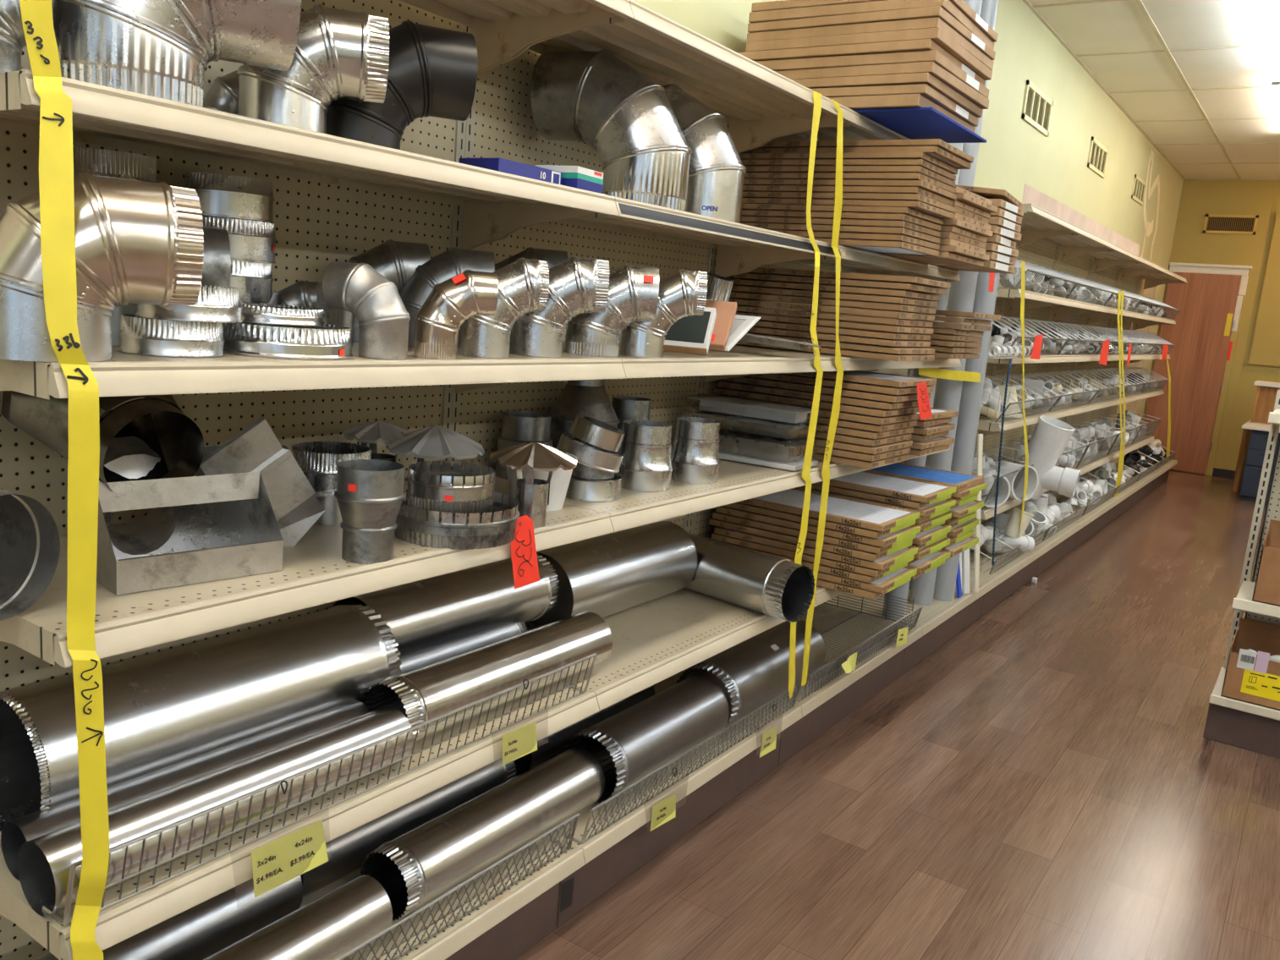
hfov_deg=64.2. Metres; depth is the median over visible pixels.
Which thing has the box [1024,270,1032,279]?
fittings
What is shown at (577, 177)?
carton
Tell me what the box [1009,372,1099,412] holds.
wire basket
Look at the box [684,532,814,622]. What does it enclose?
duct pipe
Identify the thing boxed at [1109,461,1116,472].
fittings
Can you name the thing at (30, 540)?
duct pipe
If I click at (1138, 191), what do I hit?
air vent
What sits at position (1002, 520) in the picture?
pipe wye
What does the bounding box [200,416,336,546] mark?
duct offset
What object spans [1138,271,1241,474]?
door
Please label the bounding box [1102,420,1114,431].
fittings
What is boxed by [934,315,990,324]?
filter
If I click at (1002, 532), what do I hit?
pipe wye
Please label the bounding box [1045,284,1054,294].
fittings
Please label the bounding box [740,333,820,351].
floor register
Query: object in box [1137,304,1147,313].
fittings
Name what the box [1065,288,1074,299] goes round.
fittings
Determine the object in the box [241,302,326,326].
duct cover
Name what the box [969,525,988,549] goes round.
coupling
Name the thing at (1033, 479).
pipe fitting
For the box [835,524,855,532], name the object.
print
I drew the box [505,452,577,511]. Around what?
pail
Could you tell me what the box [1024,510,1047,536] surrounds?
coupling
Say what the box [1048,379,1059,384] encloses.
coupling
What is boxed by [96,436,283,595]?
box
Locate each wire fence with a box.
[42,653,596,926]
[335,813,579,959]
[562,681,801,843]
[782,606,922,702]
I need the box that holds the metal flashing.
[1021,183,1140,255]
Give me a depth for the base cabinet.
10.41 m
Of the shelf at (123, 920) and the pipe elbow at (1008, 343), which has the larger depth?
the pipe elbow at (1008, 343)
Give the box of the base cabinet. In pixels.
[1239,429,1279,504]
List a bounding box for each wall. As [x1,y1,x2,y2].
[631,0,1183,450]
[1137,179,1279,474]
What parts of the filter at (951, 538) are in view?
frame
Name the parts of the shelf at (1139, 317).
rail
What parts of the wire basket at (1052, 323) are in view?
panel, floor panel, panel, panel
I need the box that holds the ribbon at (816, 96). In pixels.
[788,90,823,699]
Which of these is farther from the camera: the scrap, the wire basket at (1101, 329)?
the wire basket at (1101, 329)
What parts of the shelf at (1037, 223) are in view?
rail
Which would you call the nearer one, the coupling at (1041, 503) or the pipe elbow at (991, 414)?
the pipe elbow at (991, 414)
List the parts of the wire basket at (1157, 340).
panel, panel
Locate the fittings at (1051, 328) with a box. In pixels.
[1050,328,1058,336]
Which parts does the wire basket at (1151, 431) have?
panel, panel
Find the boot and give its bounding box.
[0,390,204,488]
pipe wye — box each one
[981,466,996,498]
[985,455,989,469]
[991,511,1010,530]
[996,530,1011,553]
[1026,521,1033,536]
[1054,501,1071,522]
[1072,445,1083,461]
[1083,435,1098,457]
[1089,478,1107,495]
[1093,483,1102,499]
[1110,472,1126,484]
[1123,450,1141,463]
[1133,463,1139,474]
[1139,455,1147,472]
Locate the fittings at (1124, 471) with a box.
[1122,469,1129,481]
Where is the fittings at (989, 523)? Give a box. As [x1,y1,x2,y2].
[981,521,999,534]
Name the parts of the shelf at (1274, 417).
rail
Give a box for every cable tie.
[280,780,287,794]
[522,678,528,689]
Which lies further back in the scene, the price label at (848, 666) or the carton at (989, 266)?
the carton at (989, 266)
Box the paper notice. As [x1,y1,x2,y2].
[1231,295,1243,331]
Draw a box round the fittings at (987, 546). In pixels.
[979,533,1005,553]
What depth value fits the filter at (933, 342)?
3.85 m
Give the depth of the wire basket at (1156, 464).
9.94 m
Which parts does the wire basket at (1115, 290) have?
panel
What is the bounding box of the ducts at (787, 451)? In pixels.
[687,394,823,463]
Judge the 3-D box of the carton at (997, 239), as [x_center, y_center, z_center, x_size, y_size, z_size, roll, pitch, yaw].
[1.274,-0.968,4.119,0.401,0.028,0.330,11,12,31]
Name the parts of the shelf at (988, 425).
rail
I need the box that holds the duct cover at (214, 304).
[136,285,241,323]
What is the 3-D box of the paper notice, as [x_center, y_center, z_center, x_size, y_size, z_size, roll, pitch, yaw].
[6.952,-1.940,11.887,0.065,0.410,0.008,11,12,33]
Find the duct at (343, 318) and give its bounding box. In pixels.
[335,309,353,343]
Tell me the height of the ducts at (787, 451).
0.173 m
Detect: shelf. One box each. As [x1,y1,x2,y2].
[0,68,618,249]
[0,339,626,399]
[0,484,613,667]
[0,681,599,959]
[398,0,633,72]
[458,340,845,393]
[467,196,842,277]
[477,0,857,152]
[482,447,832,532]
[561,587,817,710]
[706,344,961,382]
[725,245,960,281]
[737,111,910,153]
[802,447,950,478]
[815,586,844,605]
[973,497,1030,520]
[977,409,1053,432]
[987,353,1062,370]
[996,288,1071,316]
[998,351,1099,370]
[1006,299,1108,321]
[1014,203,1082,247]
[1015,228,1118,262]
[1027,402,1093,418]
[1041,351,1127,368]
[1054,307,1136,324]
[1058,246,1145,272]
[1071,395,1121,410]
[1072,454,1111,475]
[1083,313,1158,328]
[1091,258,1166,281]
[1091,352,1152,365]
[1098,444,1135,461]
[1108,392,1145,403]
[1118,269,1186,290]
[1120,317,1175,330]
[1120,352,1170,364]
[1126,435,1154,449]
[1135,389,1164,398]
[1231,581,1279,618]
[1267,408,1279,436]
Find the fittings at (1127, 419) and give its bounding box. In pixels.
[1121,417,1131,424]
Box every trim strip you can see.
[955,560,961,598]
[959,552,961,587]
[962,548,969,593]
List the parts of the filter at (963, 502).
frame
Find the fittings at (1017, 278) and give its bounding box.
[1010,274,1021,288]
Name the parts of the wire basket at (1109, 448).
panel, panel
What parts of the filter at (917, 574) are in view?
frame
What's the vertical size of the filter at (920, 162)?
0.017 m
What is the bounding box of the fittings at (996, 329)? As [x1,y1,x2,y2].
[990,322,1000,336]
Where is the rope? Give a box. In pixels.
[991,358,1011,565]
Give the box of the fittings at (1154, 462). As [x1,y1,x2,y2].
[1145,455,1156,464]
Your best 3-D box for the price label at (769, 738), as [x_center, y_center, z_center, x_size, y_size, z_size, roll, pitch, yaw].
[0.411,0.818,3.248,0.008,0.127,0.210,11,12,33]
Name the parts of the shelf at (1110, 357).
rail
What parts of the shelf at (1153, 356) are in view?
rail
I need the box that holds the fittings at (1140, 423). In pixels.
[1138,422,1147,435]
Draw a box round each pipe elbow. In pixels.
[979,404,998,419]
[980,524,993,540]
[981,377,992,405]
[984,394,1000,418]
[988,457,995,466]
[1002,341,1010,348]
[1007,329,1021,340]
[1013,331,1027,345]
[1016,388,1027,412]
[1018,395,1034,409]
[1019,433,1031,444]
[1027,332,1038,340]
[1041,380,1054,396]
[1041,512,1056,536]
[1042,335,1051,346]
[1048,383,1062,394]
[1049,393,1057,406]
[1049,394,1065,406]
[1057,391,1071,401]
[1057,453,1075,468]
[1062,387,1080,406]
[1063,379,1082,388]
[1071,489,1087,507]
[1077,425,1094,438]
[1077,479,1093,493]
[1082,344,1094,352]
[1082,375,1098,388]
[1083,337,1093,345]
[1097,380,1102,389]
[1098,461,1111,481]
[1099,385,1108,398]
[1103,373,1119,385]
[1104,384,1119,393]
[1104,430,1129,447]
[1114,427,1132,445]
[1115,478,1125,487]
[1125,424,1135,435]
[1137,460,1148,473]
[1148,439,1161,447]
[1149,446,1160,455]
[1158,446,1164,456]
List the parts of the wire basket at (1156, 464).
panel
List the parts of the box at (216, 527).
panel, panel, panel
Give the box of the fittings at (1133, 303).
[1128,302,1136,311]
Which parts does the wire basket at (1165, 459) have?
panel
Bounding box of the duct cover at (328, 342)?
[222,321,352,359]
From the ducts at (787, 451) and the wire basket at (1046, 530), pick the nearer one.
the ducts at (787, 451)
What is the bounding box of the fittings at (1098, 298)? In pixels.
[1096,296,1104,305]
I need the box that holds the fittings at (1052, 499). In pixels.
[1043,491,1056,505]
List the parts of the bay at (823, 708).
panel, kick plate, rail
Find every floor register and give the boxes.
[713,314,761,351]
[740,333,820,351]
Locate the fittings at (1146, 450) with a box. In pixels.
[1137,444,1153,455]
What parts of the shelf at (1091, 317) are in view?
rail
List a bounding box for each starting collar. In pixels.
[394,489,519,549]
[406,461,496,516]
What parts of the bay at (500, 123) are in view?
panel, kick plate, rail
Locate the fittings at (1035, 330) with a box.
[1034,327,1046,335]
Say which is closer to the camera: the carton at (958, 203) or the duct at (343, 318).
the duct at (343, 318)
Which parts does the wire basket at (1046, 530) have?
panel, floor panel, panel, panel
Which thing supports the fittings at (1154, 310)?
in the wire basket at (1158, 302)
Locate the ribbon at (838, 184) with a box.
[801,98,843,686]
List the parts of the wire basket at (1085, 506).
panel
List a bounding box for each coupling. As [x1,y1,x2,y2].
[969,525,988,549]
[972,452,986,470]
[984,383,1000,406]
[988,345,1001,357]
[990,341,1003,351]
[993,345,1007,357]
[999,265,1018,276]
[1000,346,1013,357]
[1002,334,1012,344]
[1006,346,1020,357]
[1008,384,1021,390]
[1011,444,1025,463]
[1013,346,1026,357]
[1016,455,1023,464]
[1019,346,1032,357]
[1024,340,1033,353]
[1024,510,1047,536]
[1027,495,1048,513]
[1031,273,1044,283]
[1040,493,1049,509]
[1045,509,1054,518]
[1047,504,1060,521]
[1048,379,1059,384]
[1051,335,1059,342]
[1054,342,1062,353]
[1065,435,1074,446]
[1075,443,1090,459]
[1076,287,1083,300]
[1076,378,1087,390]
[1080,438,1088,444]
[1086,386,1095,398]
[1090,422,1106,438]
[1090,487,1101,505]
[1094,468,1109,479]
[1105,424,1111,433]
[1125,373,1137,383]
[1125,410,1141,426]
[1151,450,1162,464]
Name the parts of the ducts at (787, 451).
wrapped grille, wrapped grille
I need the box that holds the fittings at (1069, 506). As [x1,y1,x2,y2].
[1060,501,1072,513]
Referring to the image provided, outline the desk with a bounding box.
[1231,380,1279,492]
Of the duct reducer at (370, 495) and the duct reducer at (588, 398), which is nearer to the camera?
the duct reducer at (370, 495)
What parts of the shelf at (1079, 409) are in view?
rail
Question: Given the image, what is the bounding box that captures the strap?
[918,368,980,382]
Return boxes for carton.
[458,158,561,184]
[535,164,603,193]
[664,307,716,355]
[704,299,737,350]
[739,38,985,86]
[745,27,992,80]
[746,16,993,70]
[747,5,995,60]
[748,0,994,49]
[751,0,997,42]
[755,49,988,98]
[774,61,988,109]
[791,72,983,117]
[810,83,978,126]
[827,93,975,132]
[881,251,983,266]
[928,260,1015,274]
[933,245,989,260]
[936,238,986,253]
[937,225,987,242]
[939,231,985,248]
[942,219,993,236]
[950,212,991,230]
[951,199,990,219]
[952,205,988,224]
[953,186,992,204]
[955,184,1024,208]
[955,192,997,213]
[985,242,1018,257]
[985,251,1016,265]
[986,234,1016,249]
[987,198,1024,216]
[988,216,1021,232]
[990,208,1021,225]
[990,225,1021,241]
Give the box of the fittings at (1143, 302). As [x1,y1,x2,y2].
[1142,302,1153,307]
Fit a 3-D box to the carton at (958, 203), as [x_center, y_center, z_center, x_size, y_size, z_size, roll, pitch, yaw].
[0.987,-0.993,3.723,0.460,0.020,0.420,11,12,33]
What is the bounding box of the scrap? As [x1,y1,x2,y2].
[1269,655,1279,662]
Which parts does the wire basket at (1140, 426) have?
panel, panel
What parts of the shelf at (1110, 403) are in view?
rail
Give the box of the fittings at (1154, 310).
[1149,306,1156,315]
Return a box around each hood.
[344,421,409,462]
[385,424,483,472]
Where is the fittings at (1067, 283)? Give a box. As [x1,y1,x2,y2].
[1062,280,1072,290]
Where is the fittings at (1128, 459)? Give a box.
[1123,455,1133,464]
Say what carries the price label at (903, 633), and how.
attached to the bay at (823, 708)
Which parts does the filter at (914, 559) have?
frame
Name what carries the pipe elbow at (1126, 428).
in the wire basket at (1140, 426)
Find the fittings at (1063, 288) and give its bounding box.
[1054,285,1066,296]
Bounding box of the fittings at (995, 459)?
[988,455,998,462]
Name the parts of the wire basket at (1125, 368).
panel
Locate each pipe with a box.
[0,488,60,620]
[0,604,401,831]
[0,700,369,880]
[17,707,413,917]
[33,875,302,959]
[72,147,157,183]
[203,875,392,959]
[300,758,516,897]
[332,553,559,663]
[360,747,604,920]
[362,611,612,742]
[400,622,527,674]
[501,685,655,777]
[525,521,697,630]
[562,675,729,804]
[676,620,825,731]
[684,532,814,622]
[882,287,949,620]
[898,0,982,462]
[908,280,951,589]
[909,270,978,605]
[933,271,999,601]
[957,0,999,186]
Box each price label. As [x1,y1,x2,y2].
[250,819,328,897]
[502,721,537,765]
[650,794,675,831]
[759,725,777,758]
[840,651,857,673]
[895,626,908,647]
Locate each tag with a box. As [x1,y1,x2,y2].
[510,515,539,588]
[916,381,932,419]
[988,272,994,291]
[1030,334,1043,359]
[1098,339,1109,365]
[1126,343,1131,365]
[1161,344,1168,360]
[1226,341,1232,360]
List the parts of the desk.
panel, panel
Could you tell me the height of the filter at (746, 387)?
0.019 m
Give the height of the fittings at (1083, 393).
0.086 m
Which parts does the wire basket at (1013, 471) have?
panel, panel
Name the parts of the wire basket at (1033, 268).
panel, panel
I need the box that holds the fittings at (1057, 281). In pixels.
[1049,278,1064,287]
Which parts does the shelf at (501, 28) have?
rail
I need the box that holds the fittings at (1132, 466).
[1124,462,1137,476]
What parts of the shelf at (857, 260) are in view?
rail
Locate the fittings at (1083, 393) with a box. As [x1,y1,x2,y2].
[1071,393,1084,401]
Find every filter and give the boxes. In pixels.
[708,518,912,561]
[709,538,907,583]
[711,532,914,576]
[712,511,915,554]
[713,387,919,417]
[714,527,917,570]
[715,505,920,547]
[717,394,919,425]
[718,380,918,410]
[722,375,931,402]
[723,502,915,538]
[728,278,939,301]
[728,298,934,320]
[729,291,936,313]
[730,285,937,307]
[733,273,945,295]
[735,312,933,334]
[736,305,933,327]
[736,340,934,361]
[736,488,920,532]
[739,151,958,174]
[740,209,941,230]
[740,216,940,237]
[740,222,940,243]
[741,159,955,181]
[741,197,954,219]
[741,203,943,225]
[742,185,952,206]
[742,191,954,213]
[743,178,956,200]
[744,165,955,186]
[744,172,955,193]
[746,373,933,395]
[747,325,930,346]
[747,332,934,354]
[748,267,950,288]
[752,146,971,169]
[753,319,930,340]
[758,138,973,162]
[772,230,939,250]
[784,370,936,387]
[795,486,955,516]
[800,436,912,454]
[802,421,913,439]
[802,483,951,508]
[803,444,910,461]
[803,450,908,468]
[806,414,917,432]
[807,237,939,256]
[807,428,911,446]
[811,565,917,593]
[816,318,983,335]
[816,471,956,503]
[816,577,911,599]
[819,312,991,330]
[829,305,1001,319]
[864,462,984,491]
[904,332,982,341]
[906,444,949,455]
[906,549,950,573]
[907,436,954,450]
[907,548,941,564]
[908,430,948,441]
[910,533,946,549]
[911,423,955,434]
[911,524,951,544]
[911,560,945,579]
[913,511,951,530]
[913,538,950,559]
[914,407,957,420]
[914,417,951,427]
[915,338,981,347]
[915,507,950,523]
[915,521,944,534]
[917,344,980,352]
[928,351,979,358]
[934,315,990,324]
[940,536,979,556]
[942,530,973,548]
[943,512,975,527]
[944,510,976,522]
[945,527,974,541]
[946,518,979,536]
[948,491,978,501]
[949,499,984,517]
[950,483,987,498]
[950,494,977,509]
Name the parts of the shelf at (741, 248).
rail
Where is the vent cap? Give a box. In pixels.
[489,441,577,528]
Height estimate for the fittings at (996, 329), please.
0.081 m
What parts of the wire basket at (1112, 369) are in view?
panel, panel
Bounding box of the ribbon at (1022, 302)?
[1017,261,1028,551]
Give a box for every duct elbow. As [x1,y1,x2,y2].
[0,0,26,72]
[0,172,203,362]
[51,0,301,107]
[111,227,230,346]
[203,69,238,115]
[236,4,389,133]
[268,280,329,318]
[322,261,410,359]
[326,20,477,149]
[327,239,430,342]
[398,247,494,346]
[413,269,498,359]
[457,257,549,358]
[494,247,567,345]
[509,256,609,357]
[530,49,692,211]
[565,263,659,357]
[619,269,707,358]
[661,83,746,223]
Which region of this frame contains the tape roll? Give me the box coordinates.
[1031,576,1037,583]
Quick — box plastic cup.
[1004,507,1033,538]
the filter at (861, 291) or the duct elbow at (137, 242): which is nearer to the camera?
the duct elbow at (137, 242)
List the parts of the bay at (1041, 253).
panel, kick plate, rail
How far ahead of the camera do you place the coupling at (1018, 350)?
5.24 m
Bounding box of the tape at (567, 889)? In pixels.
[560,877,574,912]
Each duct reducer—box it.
[195,445,277,521]
[334,459,405,564]
[547,379,619,448]
[611,395,651,450]
[615,419,673,492]
[670,417,720,484]
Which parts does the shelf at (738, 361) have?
rail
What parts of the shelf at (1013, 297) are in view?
rail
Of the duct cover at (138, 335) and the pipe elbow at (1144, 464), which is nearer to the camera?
the duct cover at (138, 335)
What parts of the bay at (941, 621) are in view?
panel, kick plate, rail, trim strip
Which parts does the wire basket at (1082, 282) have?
panel, panel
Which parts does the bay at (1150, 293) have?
panel, kick plate, rail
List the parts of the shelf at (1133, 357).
rail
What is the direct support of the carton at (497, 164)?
on the shelf at (496, 203)
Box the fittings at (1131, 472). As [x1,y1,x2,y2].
[1116,466,1134,479]
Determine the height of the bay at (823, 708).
2.190 m
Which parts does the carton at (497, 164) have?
white panel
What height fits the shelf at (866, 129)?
0.137 m
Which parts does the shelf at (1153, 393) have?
rail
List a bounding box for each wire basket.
[961,508,1048,574]
[972,445,1033,510]
[979,374,1061,423]
[990,316,1068,355]
[993,439,1088,469]
[997,258,1077,298]
[1005,492,1087,540]
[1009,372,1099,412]
[1031,319,1104,355]
[1043,268,1114,306]
[1047,472,1117,516]
[1055,369,1128,404]
[1069,324,1134,354]
[1069,423,1119,468]
[1073,417,1142,455]
[1083,460,1141,495]
[1084,280,1141,312]
[1087,368,1151,397]
[1102,328,1156,354]
[1106,412,1161,444]
[1114,366,1168,393]
[1115,451,1159,481]
[1117,288,1163,316]
[1132,330,1174,354]
[1137,442,1175,469]
[1141,295,1180,319]
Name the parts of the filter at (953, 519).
frame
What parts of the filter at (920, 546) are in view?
frame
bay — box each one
[0,0,584,959]
[450,27,802,927]
[685,123,922,765]
[825,272,999,675]
[961,274,1051,616]
[980,239,1090,576]
[1018,247,1120,546]
[1065,259,1142,524]
[1085,269,1161,506]
[1111,277,1177,491]
[1203,390,1279,758]
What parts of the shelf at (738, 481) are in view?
rail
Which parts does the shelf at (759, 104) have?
rail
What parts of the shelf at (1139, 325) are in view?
rail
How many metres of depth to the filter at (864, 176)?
3.25 m
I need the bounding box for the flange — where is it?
[983,384,1022,417]
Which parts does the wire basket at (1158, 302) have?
panel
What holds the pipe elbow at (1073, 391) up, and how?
in the wire basket at (1056, 405)
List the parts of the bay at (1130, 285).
panel, kick plate, rail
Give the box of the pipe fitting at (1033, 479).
[992,461,1038,501]
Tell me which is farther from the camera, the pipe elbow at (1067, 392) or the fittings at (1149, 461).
the fittings at (1149, 461)
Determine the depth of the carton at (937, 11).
3.17 m
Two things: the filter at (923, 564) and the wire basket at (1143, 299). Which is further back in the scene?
the wire basket at (1143, 299)
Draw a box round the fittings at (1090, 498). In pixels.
[1085,492,1093,505]
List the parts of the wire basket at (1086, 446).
panel, panel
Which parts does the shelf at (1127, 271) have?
rail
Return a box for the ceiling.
[1027,0,1279,180]
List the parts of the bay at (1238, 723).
kick plate, rail, panel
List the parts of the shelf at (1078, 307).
rail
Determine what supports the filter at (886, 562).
on the filter at (864, 570)
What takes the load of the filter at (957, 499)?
on the filter at (963, 502)
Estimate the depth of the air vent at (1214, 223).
11.86 m
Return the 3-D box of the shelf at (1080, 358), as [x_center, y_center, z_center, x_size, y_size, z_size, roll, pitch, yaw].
[2.797,-0.798,6.936,0.395,0.137,1.217,11,12,33]
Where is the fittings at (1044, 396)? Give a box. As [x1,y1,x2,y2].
[1041,395,1050,407]
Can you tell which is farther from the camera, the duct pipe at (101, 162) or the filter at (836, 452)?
the filter at (836, 452)
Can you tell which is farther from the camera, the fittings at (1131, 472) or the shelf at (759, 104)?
the fittings at (1131, 472)
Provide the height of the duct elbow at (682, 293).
0.212 m
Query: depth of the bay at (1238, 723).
4.11 m
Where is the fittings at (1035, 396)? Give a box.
[1030,394,1043,409]
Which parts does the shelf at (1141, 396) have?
rail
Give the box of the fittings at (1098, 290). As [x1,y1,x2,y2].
[1090,288,1102,297]
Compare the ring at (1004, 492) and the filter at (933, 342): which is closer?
the filter at (933, 342)
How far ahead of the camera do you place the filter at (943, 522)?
3.82 m
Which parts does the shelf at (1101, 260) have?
rail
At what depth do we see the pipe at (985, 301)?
4.77 m
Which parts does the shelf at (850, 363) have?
rail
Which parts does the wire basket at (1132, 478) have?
panel, panel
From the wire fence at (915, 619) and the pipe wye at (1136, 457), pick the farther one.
the pipe wye at (1136, 457)
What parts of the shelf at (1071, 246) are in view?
rail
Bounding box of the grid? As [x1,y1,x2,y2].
[1022,0,1279,180]
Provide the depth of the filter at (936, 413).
3.83 m
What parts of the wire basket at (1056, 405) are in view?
panel, panel, panel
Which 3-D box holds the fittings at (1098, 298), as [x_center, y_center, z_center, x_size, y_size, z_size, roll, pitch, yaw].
[3.377,-1.315,7.506,0.058,0.074,0.068,-1,12,-30]
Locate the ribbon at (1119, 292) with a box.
[1113,291,1122,497]
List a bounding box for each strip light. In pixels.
[1252,0,1279,82]
[1271,82,1279,109]
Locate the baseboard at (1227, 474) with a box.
[1211,467,1235,479]
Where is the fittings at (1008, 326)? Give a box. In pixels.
[1000,324,1011,334]
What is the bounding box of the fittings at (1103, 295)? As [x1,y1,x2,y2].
[1102,293,1108,305]
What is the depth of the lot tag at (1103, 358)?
7.10 m
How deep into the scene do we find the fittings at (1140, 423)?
10.21 m
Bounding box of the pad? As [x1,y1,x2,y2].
[851,106,986,142]
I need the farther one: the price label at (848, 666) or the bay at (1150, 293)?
the bay at (1150, 293)
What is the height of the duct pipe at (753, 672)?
0.225 m
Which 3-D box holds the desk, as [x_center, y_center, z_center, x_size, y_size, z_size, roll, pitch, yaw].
[7.165,-0.333,10.574,1.620,1.200,1.420,11,12,33]
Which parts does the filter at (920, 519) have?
frame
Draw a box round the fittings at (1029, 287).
[1024,278,1034,290]
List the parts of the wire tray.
post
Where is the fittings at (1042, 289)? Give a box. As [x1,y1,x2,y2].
[1038,282,1047,293]
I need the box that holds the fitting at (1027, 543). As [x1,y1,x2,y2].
[998,534,1034,552]
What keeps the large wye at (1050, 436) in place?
in the wire basket at (1013, 471)
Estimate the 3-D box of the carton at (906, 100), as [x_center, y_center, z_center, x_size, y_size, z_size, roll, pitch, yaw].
[0.726,-1.218,3.452,0.645,0.034,0.560,12,12,33]
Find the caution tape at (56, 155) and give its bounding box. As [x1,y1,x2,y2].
[19,0,109,959]
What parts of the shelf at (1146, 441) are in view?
rail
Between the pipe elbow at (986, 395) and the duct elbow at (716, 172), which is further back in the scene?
the pipe elbow at (986, 395)
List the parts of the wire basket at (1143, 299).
panel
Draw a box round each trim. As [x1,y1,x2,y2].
[1140,149,1159,261]
[1169,262,1252,295]
[1204,294,1245,476]
[1248,210,1279,367]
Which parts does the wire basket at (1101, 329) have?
panel, panel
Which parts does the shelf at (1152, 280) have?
rail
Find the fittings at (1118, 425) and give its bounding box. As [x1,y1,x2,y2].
[1115,417,1127,428]
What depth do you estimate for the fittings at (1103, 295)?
7.58 m
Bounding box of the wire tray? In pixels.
[800,592,914,681]
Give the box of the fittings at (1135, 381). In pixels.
[1133,380,1142,390]
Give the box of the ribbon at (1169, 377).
[1166,359,1170,461]
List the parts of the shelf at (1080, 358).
rail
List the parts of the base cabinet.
drawer, drawer, drawer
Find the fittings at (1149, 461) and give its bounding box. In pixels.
[1146,459,1152,468]
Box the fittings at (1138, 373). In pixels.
[1135,373,1143,381]
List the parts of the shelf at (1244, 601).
rail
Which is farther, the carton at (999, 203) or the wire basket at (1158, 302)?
the wire basket at (1158, 302)
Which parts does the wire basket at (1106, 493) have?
panel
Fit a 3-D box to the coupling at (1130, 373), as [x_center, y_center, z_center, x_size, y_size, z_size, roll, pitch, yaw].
[4.628,-0.954,9.623,0.087,0.106,0.106,12,13,36]
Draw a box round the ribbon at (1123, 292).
[1115,291,1125,494]
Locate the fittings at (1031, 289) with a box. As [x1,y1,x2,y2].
[1030,281,1040,291]
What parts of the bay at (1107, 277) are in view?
panel, kick plate, rail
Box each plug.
[992,335,1004,343]
[999,325,1008,334]
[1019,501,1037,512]
[1048,342,1055,352]
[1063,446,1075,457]
[1064,498,1077,507]
[1065,345,1072,352]
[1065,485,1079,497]
[1067,329,1078,338]
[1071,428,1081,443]
[1079,288,1091,302]
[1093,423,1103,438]
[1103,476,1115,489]
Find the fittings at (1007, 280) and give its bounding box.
[999,273,1015,287]
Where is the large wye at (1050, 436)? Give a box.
[1020,415,1081,499]
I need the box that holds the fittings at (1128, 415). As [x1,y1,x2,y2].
[1116,413,1131,424]
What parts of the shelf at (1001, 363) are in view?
rail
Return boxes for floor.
[513,469,1279,959]
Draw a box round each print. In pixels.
[256,867,283,884]
[257,856,275,867]
[290,851,315,866]
[294,837,312,847]
[504,748,516,756]
[664,311,710,343]
[830,568,849,576]
[833,547,851,555]
[834,584,853,593]
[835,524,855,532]
[835,562,855,571]
[838,540,857,548]
[840,556,860,565]
[840,578,860,587]
[841,518,861,526]
[842,533,862,541]
[885,497,903,505]
[892,492,911,499]
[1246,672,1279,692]
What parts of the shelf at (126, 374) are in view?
rail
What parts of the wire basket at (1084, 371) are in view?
panel, panel, panel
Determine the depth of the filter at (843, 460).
3.36 m
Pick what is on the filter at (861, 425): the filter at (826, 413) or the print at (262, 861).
the filter at (826, 413)
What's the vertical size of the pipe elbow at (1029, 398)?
0.088 m
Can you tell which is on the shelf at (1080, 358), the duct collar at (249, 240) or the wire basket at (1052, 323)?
the wire basket at (1052, 323)
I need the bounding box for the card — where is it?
[1223,313,1232,335]
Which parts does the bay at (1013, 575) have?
panel, kick plate, rail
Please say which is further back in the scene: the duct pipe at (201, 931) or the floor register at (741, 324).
the floor register at (741, 324)
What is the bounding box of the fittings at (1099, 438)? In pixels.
[1096,437,1108,450]
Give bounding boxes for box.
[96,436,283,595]
[1021,379,1043,410]
[1220,617,1279,710]
[1252,519,1279,606]
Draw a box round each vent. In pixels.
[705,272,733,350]
[1021,79,1053,136]
[1087,136,1108,178]
[1131,174,1146,205]
[1203,214,1258,234]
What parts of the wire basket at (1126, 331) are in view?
panel, panel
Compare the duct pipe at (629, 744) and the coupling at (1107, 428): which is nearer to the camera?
the duct pipe at (629, 744)
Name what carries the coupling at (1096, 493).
in the wire basket at (1106, 493)
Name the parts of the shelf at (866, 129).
rail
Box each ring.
[555,432,624,472]
[565,473,621,502]
[569,413,625,451]
[571,462,614,479]
[971,468,1010,507]
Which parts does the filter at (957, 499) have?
frame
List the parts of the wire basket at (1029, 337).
panel, panel, panel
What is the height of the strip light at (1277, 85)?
0.085 m
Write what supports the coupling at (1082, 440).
in the wire basket at (1109, 448)
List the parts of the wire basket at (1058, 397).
panel, floor panel, panel, panel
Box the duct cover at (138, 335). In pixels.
[118,313,225,357]
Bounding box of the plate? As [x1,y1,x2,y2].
[719,451,818,471]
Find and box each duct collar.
[183,172,274,223]
[202,215,276,263]
[229,260,274,302]
[289,441,371,525]
[495,411,552,479]
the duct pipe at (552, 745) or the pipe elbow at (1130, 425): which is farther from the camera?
the pipe elbow at (1130, 425)
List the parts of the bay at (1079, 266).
panel, kick plate, rail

